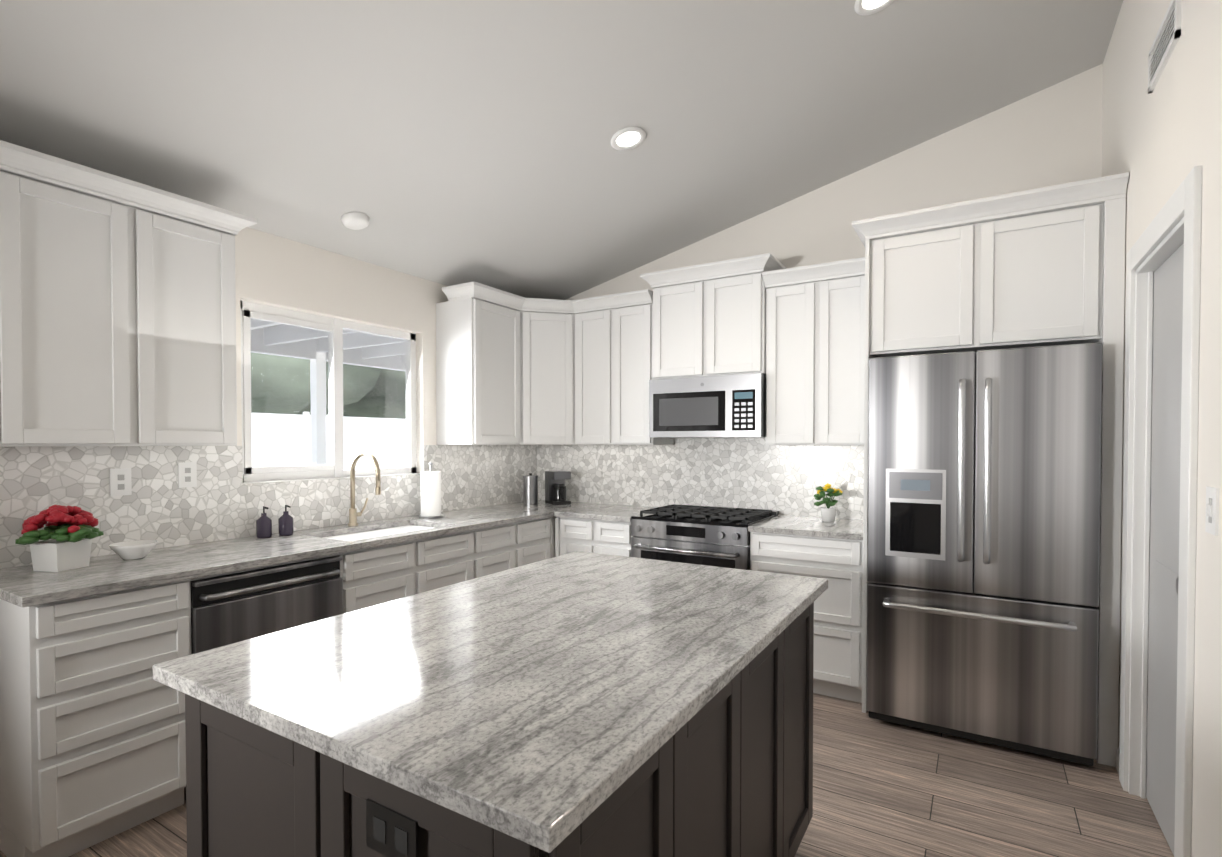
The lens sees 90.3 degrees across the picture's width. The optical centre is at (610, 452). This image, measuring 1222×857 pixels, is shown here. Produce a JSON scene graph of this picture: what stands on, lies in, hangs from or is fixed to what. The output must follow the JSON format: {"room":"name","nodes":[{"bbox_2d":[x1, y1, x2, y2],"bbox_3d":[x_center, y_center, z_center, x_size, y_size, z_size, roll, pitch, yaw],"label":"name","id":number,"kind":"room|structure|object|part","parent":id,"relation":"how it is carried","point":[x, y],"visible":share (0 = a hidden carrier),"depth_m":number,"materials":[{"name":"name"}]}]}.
{"room":"kitchen","nodes":[
{"label":"kitchen","id":0,"kind":"room"},
{"bbox_2d":[41,227,447,483],"bbox_3d":[-2.339,0.115,2.333,0.150,2.460,6.700,1,1,31],"label":"wall","id":1,"kind":"structure","parent":0,"point":[278,279],"depth_m":3.50,"materials":[{"name":"white paint"}]},
{"bbox_2d":[0,156,31,446],"bbox_3d":[-2.266,-0.495,1.958,0.347,0.950,0.453,1,1,31],"label":"upper cabinet","id":2,"kind":"object","parent":1,"relation":"attached to","point":[15,382],"depth_m":2.05,"materials":[{"name":"white wood"}]},
{"bbox_2d":[28,164,159,446],"bbox_3d":[-2.083,-0.500,2.260,0.347,0.950,0.522,1,1,31],"label":"upper cabinet","id":3,"kind":"object","parent":1,"relation":"attached to","point":[117,310],"depth_m":2.23,"materials":[{"name":"white wood"}]},
{"bbox_2d":[160,200,243,445],"bbox_3d":[-1.899,-0.505,2.562,0.347,0.950,0.453,1,1,31],"label":"upper cabinet","id":4,"kind":"object","parent":1,"relation":"attached to","point":[198,387],"depth_m":2.53,"materials":[{"name":"white wood"}]},
{"bbox_2d":[0,445,535,568],"bbox_3d":[-1.571,0.194,3.447,0.006,0.475,3.700,1,1,31],"label":"tile backsplash","id":5,"kind":"structure","parent":1,"relation":"attached to","point":[221,501],"depth_m":2.86,"materials":[{"name":"tile"}]},
{"bbox_2d":[109,468,131,495],"bbox_3d":[-2.086,0.124,2.586,0.007,0.115,0.075,1,1,31],"label":"electrical outlet plate","id":6,"kind":"object","parent":5,"relation":"attached to","point":[120,483],"visible":1,"depth_m":2.58,"materials":[{"name":"white plastic"}]},
{"bbox_2d":[178,462,196,487],"bbox_3d":[-1.954,0.101,2.803,0.007,0.115,0.075,1,1,31],"label":"electrical outlet plate","id":7,"kind":"object","parent":5,"relation":"attached to","point":[187,474],"visible":1,"depth_m":2.80,"materials":[{"name":"white plastic"}]},
{"bbox_2d":[436,282,571,444],"bbox_3d":[-0.745,-0.571,4.178,0.638,1.028,0.720,1,1,31],"label":"upper cabinet","id":8,"kind":"object","parent":1,"relation":"attached to","point":[512,369],"depth_m":4.14,"materials":[{"name":"white wood"}]},
{"bbox_2d":[0,0,1122,299],"bbox_3d":[-0.716,-1.576,1.317,3.950,1.028,6.700,1,1,31],"label":"ceiling","id":9,"kind":"structure","parent":0,"point":[448,142],"depth_m":2.62,"materials":[{"name":"grey paint"}]},
{"bbox_2d":[341,212,368,229],"bbox_3d":[-1.322,-1.197,3.144,0.134,0.060,0.136,1,1,31],"label":"smoke detector","id":10,"kind":"object","parent":9,"relation":"attached to","point":[355,220],"visible":1,"depth_m":3.11,"materials":[{"name":"white plastic"}]},
{"bbox_2d":[611,127,645,150],"bbox_3d":[0.083,-1.513,2.927,0.169,0.045,0.174,1,1,31],"label":"recessed light","id":11,"kind":"object","parent":9,"relation":"in","point":[627,138],"visible":1,"depth_m":2.92,"materials":[{"name":"white plastic"}]},
{"bbox_2d":[854,0,893,15],"bbox_3d":[1.031,-1.764,2.346,0.169,0.045,0.174,1,1,31],"label":"recessed light","id":12,"kind":"object","parent":9,"relation":"in","point":[866,7],"visible":1,"depth_m":2.39,"materials":[{"name":"white plastic"}]},
{"bbox_2d":[0,693,1173,856],"bbox_3d":[-0.716,1.412,1.367,3.950,0.100,6.700,1,1,31],"label":"floor","id":13,"kind":"structure","parent":0,"point":[881,788],"depth_m":2.32,"materials":[{"name":"brown wood"}]},
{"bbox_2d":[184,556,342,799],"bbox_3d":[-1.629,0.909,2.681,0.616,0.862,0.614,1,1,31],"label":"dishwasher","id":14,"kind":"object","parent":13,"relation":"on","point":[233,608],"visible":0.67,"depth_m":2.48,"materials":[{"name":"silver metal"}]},
{"bbox_2d":[0,500,598,856],"bbox_3d":[-1.200,0.870,3.444,0.640,0.915,3.331,1,1,31],"label":"base cabinet","id":15,"kind":"object","parent":13,"relation":"on","point":[92,735],"visible":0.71,"depth_m":2.12,"materials":[{"name":"white"}]},
{"bbox_2d":[15,505,103,571],"bbox_3d":[-2.051,0.311,2.259,0.244,0.240,0.243,1,1,31],"label":"flower pot","id":16,"kind":"object","parent":15,"relation":"on","point":[70,532],"visible":1,"depth_m":2.22,"materials":[{"name":"white ceramic"}]},
{"bbox_2d":[108,540,157,559],"bbox_3d":[-1.938,0.397,2.468,0.160,0.062,0.160,1,1,31],"label":"bowl","id":17,"kind":"object","parent":15,"relation":"on","point":[132,550],"visible":1,"depth_m":2.44,"materials":[{"name":"white ceramic"}]},
{"bbox_2d":[256,506,271,537],"bbox_3d":[-1.722,0.341,3.015,0.067,0.155,0.067,0,1,-2],"label":"soap bottle","id":18,"kind":"object","parent":15,"relation":"on","point":[264,525],"depth_m":2.99,"materials":[{"name":"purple glass"}]},
{"bbox_2d":[278,505,293,535],"bbox_3d":[-1.653,0.340,3.090,0.067,0.155,0.067,0,1,-2],"label":"soap bottle","id":19,"kind":"object","parent":15,"relation":"on","point":[285,522],"depth_m":3.07,"materials":[{"name":"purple glass"}]},
{"bbox_2d":[348,451,380,525],"bbox_3d":[-1.357,0.201,3.413,0.261,0.422,0.118,1,1,31],"label":"faucet","id":20,"kind":"object","parent":15,"relation":"on","point":[354,514],"visible":1,"depth_m":3.42,"materials":[{"name":"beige metal"}]},
{"bbox_2d":[419,462,442,518],"bbox_3d":[-1.134,0.231,3.826,0.150,0.348,0.150,1,1,31],"label":"paper towel","id":21,"kind":"object","parent":15,"relation":"on","point":[430,494],"visible":1,"depth_m":3.77,"materials":[{"name":"white paper"}]},
{"bbox_2d":[523,473,537,504],"bbox_3d":[-0.616,0.273,4.659,0.116,0.236,0.116,1,1,31],"label":"canister","id":22,"kind":"object","parent":15,"relation":"on","point":[530,488],"visible":1,"depth_m":4.61,"materials":[{"name":"silver metal"}]},
{"bbox_2d":[545,471,570,504],"bbox_3d":[-0.405,0.266,4.666,0.140,0.250,0.195,-1,1,-29],"label":"coffee maker","id":23,"kind":"object","parent":15,"relation":"on","point":[555,490],"visible":1,"depth_m":4.62,"materials":[{"name":"black plastic"}]},
{"bbox_2d":[185,603,813,856],"bbox_3d":[-0.112,0.915,1.697,0.980,0.884,1.524,1,1,31],"label":"kitchen island","id":24,"kind":"object","parent":13,"relation":"on","point":[737,781],"depth_m":1.21,"materials":[{"name":"grey"}]},
{"bbox_2d":[366,799,417,856],"bbox_3d":[-0.342,0.592,0.943,0.115,0.075,0.005,1,1,31],"label":"outlet","id":25,"kind":"object","parent":24,"relation":"attached to","point":[391,827],"depth_m":0.94,"materials":[{"name":"black plastic"}]},
{"bbox_2d":[153,551,827,856],"bbox_3d":[-0.111,0.457,1.692,1.050,0.032,1.588,1,1,31],"label":"island countertop","id":26,"kind":"structure","parent":24,"relation":"on","point":[516,703],"depth_m":1.22,"materials":[{"name":"grey stone"}]},
{"bbox_2d":[554,504,656,556],"bbox_3d":[0.032,0.856,4.268,0.599,0.915,0.642,1,1,31],"label":"base cabinet","id":27,"kind":"object","parent":13,"relation":"on","point":[603,528],"visible":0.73,"depth_m":4.03,"materials":[{"name":"white wood"}]},
{"bbox_2d":[631,504,778,569],"bbox_3d":[0.595,0.845,3.883,0.754,0.950,0.693,1,1,31],"label":"range","id":28,"kind":"object","parent":13,"relation":"on","point":[708,536],"visible":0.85,"depth_m":3.65,"materials":[{"name":"silver metal"}]},
{"bbox_2d":[748,515,862,702],"bbox_3d":[1.200,0.868,3.558,0.608,0.915,0.642,1,1,31],"label":"base cabinet","id":29,"kind":"object","parent":13,"relation":"on","point":[816,547],"visible":0.6,"depth_m":3.25,"materials":[{"name":"white wood"}]},
{"bbox_2d":[814,483,842,521],"bbox_3d":[1.300,0.294,3.638,0.167,0.228,0.176,1,1,31],"label":"potted plant","id":30,"kind":"object","parent":29,"relation":"on","point":[828,513],"visible":1,"depth_m":3.60,"materials":[{"name":"green plant"}]},
{"bbox_2d":[866,342,1102,765],"bbox_3d":[1.818,0.434,3.040,0.900,1.800,0.819,1,1,31],"label":"refrigerator","id":31,"kind":"object","parent":13,"relation":"on","point":[983,524],"visible":1,"depth_m":2.71,"materials":[{"name":"silver metal"}]},
{"bbox_3d":[1.625,0.202,2.718,0.747,1.073,0.074,1,1,31],"label":"handle","id":32,"kind":"part","parent":31,"relation":"part of","materials":[{"name":"silver metal"}]},
{"bbox_2d":[852,172,1128,766],"bbox_3d":[1.857,0.083,3.105,1.076,2.500,0.712,1,1,31],"label":"tall cabinet","id":33,"kind":"object","parent":13,"relation":"on","point":[1042,266],"visible":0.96,"depth_m":2.75,"materials":[{"name":"white wood"}]},
{"bbox_2d":[566,66,1096,299],"bbox_3d":[0.990,-0.361,4.133,3.600,3.353,0.150,1,1,31],"label":"wall","id":34,"kind":"structure","parent":0,"point":[1047,137],"depth_m":3.51,"materials":[{"name":"white paint"}]},
{"bbox_2d":[572,289,673,444],"bbox_3d":[-0.188,-0.577,4.508,1.247,1.028,0.422,1,1,31],"label":"upper cabinet","id":35,"kind":"object","parent":34,"relation":"attached to","point":[612,335],"depth_m":4.24,"materials":[{"name":"white wood"}]},
{"bbox_2d":[536,437,863,519],"bbox_3d":[0.518,0.342,4.341,2.590,0.940,0.006,1,1,31],"label":"tile backsplash","id":36,"kind":"structure","parent":34,"relation":"attached to","point":[747,473],"depth_m":4.21,"materials":[{"name":"tile"}]},
{"bbox_2d":[640,253,786,379],"bbox_3d":[0.672,-0.836,3.981,0.868,0.692,0.422,1,1,31],"label":"upper cabinet","id":37,"kind":"object","parent":34,"relation":"attached to","point":[709,319],"visible":0.96,"depth_m":3.82,"materials":[{"name":"white wood"}]},
{"bbox_2d":[649,373,765,437],"bbox_3d":[0.675,-0.293,3.995,0.754,0.382,0.391,1,1,31],"label":"microwave","id":38,"kind":"object","parent":37,"relation":"attached to","point":[727,406],"visible":1,"depth_m":3.81,"materials":[{"name":"silver metal"}]},
{"bbox_2d":[762,257,864,444],"bbox_3d":[1.263,-0.562,3.637,0.606,1.028,0.402,1,1,31],"label":"upper cabinet","id":39,"kind":"object","parent":34,"relation":"attached to","point":[815,334],"visible":0.71,"depth_m":3.52,"materials":[{"name":"white wood"}]},
{"bbox_2d":[1097,0,1221,856],"bbox_3d":[0.907,-0.322,0.350,0.150,3.403,6.700,1,1,31],"label":"wall","id":40,"kind":"structure","parent":0,"point":[1112,117],"depth_m":1.68,"materials":[{"name":"white paint"}]},
{"bbox_2d":[1116,748,1119,773],"bbox_3d":[-0.890,1.322,1.079,3.650,0.090,5.730,1,1,31],"label":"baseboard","id":41,"kind":"structure","parent":40,"relation":"attached to","point":[1117,757],"depth_m":2.56,"materials":[{"name":"white wood"}]},
{"bbox_2d":[1119,165,1201,856],"bbox_3d":[1.921,0.276,2.044,0.168,2.150,0.910,1,1,31],"label":"door frame","id":42,"kind":"structure","parent":40,"relation":"attached to","point":[1172,227],"depth_m":2.33,"materials":[{"name":"white wood"}]},
{"bbox_2d":[1146,243,1183,854],"bbox_3d":[1.899,0.327,2.058,0.082,2.032,0.690,1,1,31],"label":"door","id":43,"kind":"structure","parent":40,"relation":"in","point":[1164,521],"depth_m":2.15,"materials":[{"name":"grey paint"}]},
{"bbox_2d":[1148,0,1181,93],"bbox_3d":[1.843,-1.362,2.026,0.012,0.145,0.365,1,1,31],"label":"air vent","id":44,"kind":"object","parent":40,"relation":"in","point":[1167,37],"visible":1,"depth_m":2.00,"materials":[{"name":"white metal"}]},
{"bbox_2d":[1205,486,1218,535],"bbox_3d":[1.551,0.149,1.571,0.010,0.120,0.080,1,1,31],"label":"switch plate","id":45,"kind":"object","parent":40,"relation":"attached to","point":[1212,522],"depth_m":1.56,"materials":[{"name":"white plastic"}]},
{"bbox_3d":[1.548,0.149,1.572,0.004,0.030,0.030,1,1,31],"label":"toggle light switch","id":46,"kind":"part","parent":45,"relation":"part of","materials":[{"name":"white plastic"}]},
{"label":"outside","id":47,"kind":"structure","parent":0,"visible":0},
{"bbox_2d":[250,318,405,469],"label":"window","id":48,"kind":"structure","parent":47,"point":[321,400],"depth_m":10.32,"materials":[{"name":"white"}]}
]}

